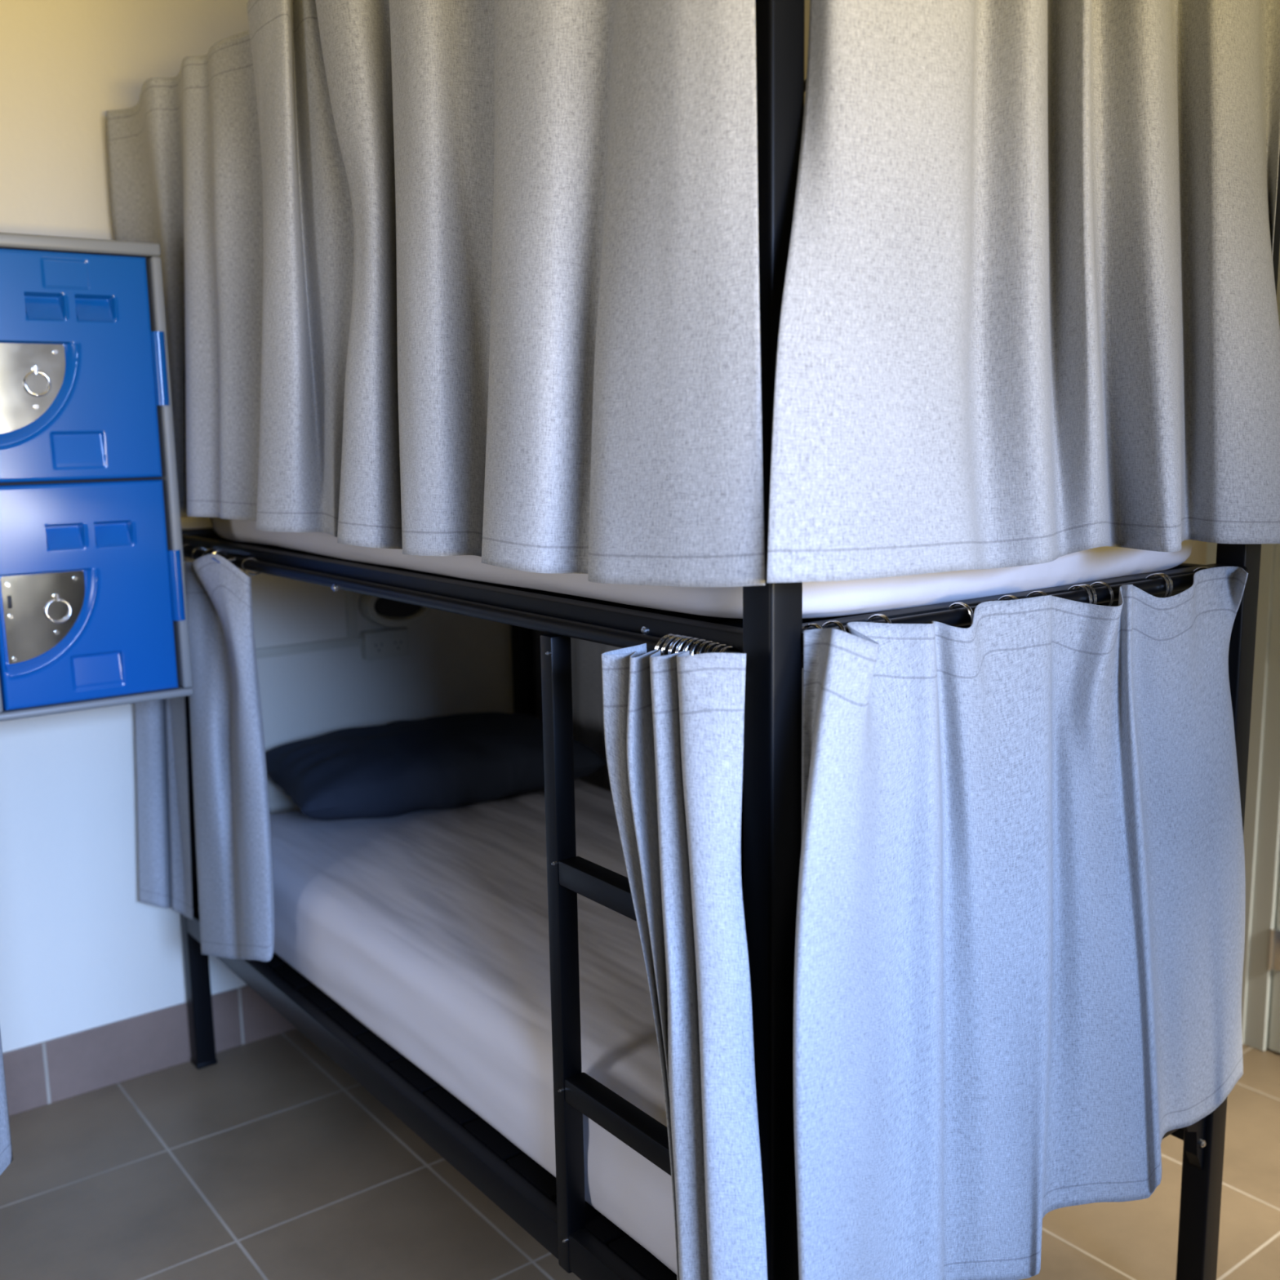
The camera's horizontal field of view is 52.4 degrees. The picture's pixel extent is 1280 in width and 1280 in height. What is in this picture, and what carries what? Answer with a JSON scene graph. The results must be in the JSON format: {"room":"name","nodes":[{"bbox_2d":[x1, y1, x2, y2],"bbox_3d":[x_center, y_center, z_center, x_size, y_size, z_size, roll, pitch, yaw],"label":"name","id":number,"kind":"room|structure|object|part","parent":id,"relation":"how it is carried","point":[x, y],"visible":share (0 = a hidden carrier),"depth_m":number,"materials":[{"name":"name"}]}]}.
{"room":"dormitory","nodes":[
{"label":"dormitory","id":0,"kind":"room"},
{"bbox_2d":[0,0,513,1053],"bbox_3d":[-1.450,-0.307,2.774,5.080,2.750,0.150,-8,12,-37],"label":"wall","id":1,"kind":"structure","parent":0,"point":[80,951],"depth_m":2.92,"materials":[{"name":"beige paint"}]},
{"bbox_2d":[0,232,193,721],"bbox_3d":[-1.173,-0.322,2.558,0.361,0.852,0.519,-8,12,-37],"label":"locker","id":2,"kind":"object","parent":1,"relation":"attached to","point":[94,611],"visible":1,"depth_m":2.37,"materials":[{"name":"blue plastic"}]},
{"bbox_3d":[-1.088,-0.444,2.301,0.141,0.158,0.004,-8,12,-37],"label":"latch plate","id":3,"kind":"part","parent":2,"relation":"part of","materials":[{"name":"silver metal"}]},
{"bbox_3d":[-1.069,-0.459,2.305,0.045,0.053,0.010,-8,12,-37],"label":"ring pull","id":4,"kind":"part","parent":2,"relation":"part of","materials":[{"name":"silver metal"}]},
{"bbox_3d":[-1.081,-0.043,2.367,0.141,0.158,0.004,-8,12,-37],"label":"latch plate","id":5,"kind":"part","parent":2,"relation":"part of","materials":[{"name":"silver metal"}]},
{"bbox_3d":[-1.062,-0.058,2.372,0.045,0.053,0.010,-8,12,-37],"label":"ring pull","id":6,"kind":"part","parent":2,"relation":"part of","materials":[{"name":"silver metal"}]},
{"bbox_3d":[-1.034,-0.490,2.339,0.310,0.402,0.032,-8,12,-37],"label":"door","id":7,"kind":"part","parent":2,"relation":"part of","materials":[{"name":"blue plastic"}]},
{"bbox_3d":[-1.027,-0.089,2.405,0.310,0.402,0.032,-8,12,-37],"label":"door","id":8,"kind":"part","parent":2,"relation":"part of","materials":[{"name":"blue plastic"}]},
{"bbox_2d":[2,985,296,1115],"bbox_3d":[-1.379,0.986,2.923,4.780,0.147,0.010,-8,12,-37],"label":"baseboard","id":9,"kind":"structure","parent":1,"relation":"attached to","point":[45,1073],"depth_m":3.04,"materials":[{"name":"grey tile"}]},
{"bbox_2d":[255,590,362,658],"bbox_3d":[-0.885,-0.092,3.140,0.446,0.263,0.015,-8,12,-37],"label":"duct","id":10,"kind":"object","parent":1,"relation":"attached to","point":[353,639],"visible":0.54,"depth_m":3.24,"materials":[{"name":"beige plastic"}]},
{"bbox_2d":[360,626,409,661],"bbox_3d":[-0.650,0.009,3.322,0.122,0.072,0.038,-8,12,-37],"label":"power outlet","id":11,"kind":"object","parent":1,"relation":"attached to","point":[378,644],"visible":0.98,"depth_m":3.31,"materials":[{"name":"beige plastic"}]},
{"bbox_2d":[358,594,432,627],"bbox_3d":[-0.620,-0.094,3.318,0.188,0.124,0.055,-8,12,-37],"label":"lamp","id":12,"kind":"object","parent":1,"relation":"attached to","point":[380,611],"visible":0.46,"depth_m":3.29,"materials":[{"name":"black plastic"}]},
{"bbox_2d":[0,1028,1279,1279],"bbox_3d":[0.142,1.407,0.981,5.080,0.100,5.308,-8,12,-37],"label":"floor","id":13,"kind":"structure","parent":0,"point":[268,1160],"depth_m":2.58,"materials":[{"name":"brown tile"}]},
{"bbox_2d":[180,0,1279,1279],"bbox_3d":[-0.095,0.022,2.461,1.004,2.158,2.062,-8,12,-37],"label":"bunk bed","id":14,"kind":"object","parent":13,"relation":"on","point":[553,1211],"visible":0.38,"depth_m":1.70,"materials":[{"name":"black metal"}]},
{"bbox_3d":[-1.069,-0.046,2.958,0.046,2.154,0.046,-8,12,-37],"label":"post","id":15,"kind":"part","parent":14,"relation":"part of","materials":[{"name":"black metal"}]},
{"bbox_3d":[-0.693,-0.276,3.201,0.893,0.044,0.028,-8,12,-37],"label":"rail","id":16,"kind":"part","parent":14,"relation":"part of","materials":[{"name":"black metal"}]},
{"bbox_2d":[133,544,275,961],"bbox_3d":[-0.916,0.248,2.715,0.120,0.894,0.658,-8,12,-37],"label":"curtain","id":17,"kind":"object","parent":14,"relation":"hanging from","point":[234,851],"visible":0.77,"depth_m":2.61,"materials":[{"name":"grey fabric"}]},
{"bbox_3d":[-1.071,0.239,2.893,0.090,0.832,0.189,-8,12,-37],"label":"fabric panel","id":18,"kind":"part","parent":17,"relation":"part of","materials":[{"name":"grey fabric"}]},
{"bbox_3d":[-0.837,0.265,2.603,0.065,0.894,0.384,-10,13,-42],"label":"fabric panel","id":19,"kind":"part","parent":17,"relation":"part of","materials":[{"name":"grey fabric"}]},
{"bbox_3d":[-0.459,0.773,2.286,0.028,0.055,1.946,-8,12,-37],"label":"rail","id":20,"kind":"part","parent":14,"relation":"part of","materials":[{"name":"black metal"}]},
{"bbox_2d":[106,0,764,586],"bbox_3d":[-0.501,-0.569,2.004,0.166,0.855,2.059,-8,12,-37],"label":"curtain","id":21,"kind":"object","parent":14,"relation":"hanging from","point":[441,277],"visible":0.97,"depth_m":1.63,"materials":[{"name":"grey fabric"}]},
{"bbox_3d":[-0.481,-0.092,2.137,0.021,0.021,1.946,-8,12,-37],"label":"curtain rod","id":22,"kind":"part","parent":14,"relation":"part of","materials":[{"name":"black metal"}]},
{"bbox_3d":[-0.458,-0.102,2.154,0.028,0.042,1.946,-8,12,-37],"label":"rail","id":23,"kind":"part","parent":14,"relation":"part of","materials":[{"name":"black metal"}]},
{"bbox_2d":[270,778,676,1274],"bbox_3d":[-0.065,0.576,2.529,0.925,0.235,1.892,-8,12,-37],"label":"mattress","id":24,"kind":"object","parent":14,"relation":"on","point":[429,928],"visible":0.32,"depth_m":2.27,"materials":[{"name":"grey fabric"}]},
{"bbox_2d":[265,711,607,820],"bbox_3d":[-0.502,0.293,3.117,0.740,0.171,0.440,-6,11,-29],"label":"pillow","id":25,"kind":"object","parent":24,"relation":"on","point":[397,768],"visible":0.95,"depth_m":2.96,"materials":[{"name":"blue fabric"}]},
{"bbox_3d":[-0.323,-0.151,3.520,0.046,2.154,0.046,-8,12,-37],"label":"post","id":26,"kind":"part","parent":14,"relation":"part of","materials":[{"name":"black metal"}]},
{"bbox_2d":[533,629,803,840],"bbox_3d":[0.210,0.173,2.927,0.063,0.837,1.696,-8,12,-37],"label":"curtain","id":27,"kind":"object","parent":14,"relation":"hanging from","point":[586,655],"visible":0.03,"depth_m":3.40,"materials":[{"name":"grey fabric"}]},
{"bbox_2d":[601,634,767,1279],"bbox_3d":[0.066,0.466,1.443,0.126,0.934,0.259,-8,12,-37],"label":"curtain","id":28,"kind":"object","parent":14,"relation":"hanging from","point":[673,723],"visible":1,"depth_m":1.36,"materials":[{"name":"grey fabric"}]},
{"bbox_2d":[209,516,1193,618],"bbox_3d":[-0.045,-0.258,2.342,0.933,0.193,1.820,-8,12,-37],"label":"mattress","id":29,"kind":"object","parent":14,"relation":"on","point":[820,599],"visible":0.07,"depth_m":1.64,"materials":[{"name":"grey fabric"}]},
{"bbox_3d":[0.142,0.192,1.395,0.046,2.154,0.046,-8,12,-37],"label":"post","id":30,"kind":"part","parent":14,"relation":"part of","materials":[{"name":"black metal"}]},
{"bbox_3d":[0.257,-1.071,2.560,0.021,0.021,1.946,-8,12,-37],"label":"curtain rod","id":31,"kind":"part","parent":14,"relation":"part of","materials":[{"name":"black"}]},
{"bbox_3d":[0.506,-0.041,1.654,0.893,0.044,0.028,-8,12,-37],"label":"rail","id":32,"kind":"part","parent":14,"relation":"part of","materials":[{"name":"black metal"}]},
{"bbox_2d":[793,566,1248,1279],"bbox_3d":[0.533,0.372,1.649,1.031,0.875,0.124,-8,12,-37],"label":"curtain","id":33,"kind":"object","parent":14,"relation":"hanging from","point":[1020,940],"visible":0.97,"depth_m":1.58,"materials":[{"name":"grey fabric"}]},
{"bbox_2d":[766,0,1279,582],"bbox_3d":[0.562,-0.506,1.541,1.166,0.863,0.158,-8,12,-37],"label":"curtain","id":34,"kind":"object","parent":14,"relation":"hanging from","point":[1028,315],"visible":1,"depth_m":1.44,"materials":[{"name":"grey fabric"}]},
{"bbox_3d":[0.524,-0.048,1.629,0.893,0.021,0.021,-8,12,-37],"label":"curtain rod","id":35,"kind":"part","parent":14,"relation":"part of","materials":[{"name":"black metal"}]},
{"bbox_3d":[0.528,0.766,1.776,0.893,0.043,0.028,-8,12,-37],"label":"rail","id":36,"kind":"part","parent":14,"relation":"part of","materials":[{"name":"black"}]},
{"bbox_3d":[0.302,0.665,2.859,0.028,0.055,1.946,-8,12,-37],"label":"rail","id":37,"kind":"part","parent":14,"relation":"part of","materials":[{"name":"black metal"}]},
{"bbox_3d":[0.271,-0.205,2.703,0.028,0.042,1.946,-8,12,-37],"label":"rail","id":38,"kind":"part","parent":14,"relation":"part of","materials":[{"name":"black metal"}]},
{"bbox_3d":[0.888,0.087,1.956,0.046,2.154,0.046,-8,12,-37],"label":"post","id":39,"kind":"part","parent":14,"relation":"part of","materials":[{"name":"black metal"}]},
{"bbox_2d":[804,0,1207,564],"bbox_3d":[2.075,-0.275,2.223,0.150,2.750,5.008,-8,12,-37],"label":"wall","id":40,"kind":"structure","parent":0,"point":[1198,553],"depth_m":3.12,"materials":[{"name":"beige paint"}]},
{"bbox_2d":[1205,248,1279,1051],"bbox_3d":[1.717,-0.030,2.643,0.070,2.140,1.165,-8,12,-37],"label":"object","id":41,"kind":"structure","parent":40,"relation":"attached to","point":[1261,834],"depth_m":3.03,"materials":[{"name":"white paint"}]},
{"bbox_2d":[1266,884,1279,1053],"bbox_3d":[1.714,0.023,2.623,0.096,2.030,0.809,-8,12,-37],"label":"door","id":42,"kind":"structure","parent":40,"relation":"in","point":[1273,945],"depth_m":3.07,"materials":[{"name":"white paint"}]},
{"bbox_3d":[-1.838,0.277,-0.724,0.150,2.750,5.008,-8,12,-37],"label":"wall","id":43,"kind":"structure","parent":0,"visible":0},
{"bbox_2d":[0,1030,13,1175],"bbox_3d":[-1.857,0.690,1.342,2.197,1.262,0.128,-8,12,-37],"label":"curtain","id":44,"kind":"object","parent":43,"relation":"attached to","point":[6,1148],"visible":1,"depth_m":2.02,"materials":[{"name":"grey fabric"}]}
]}

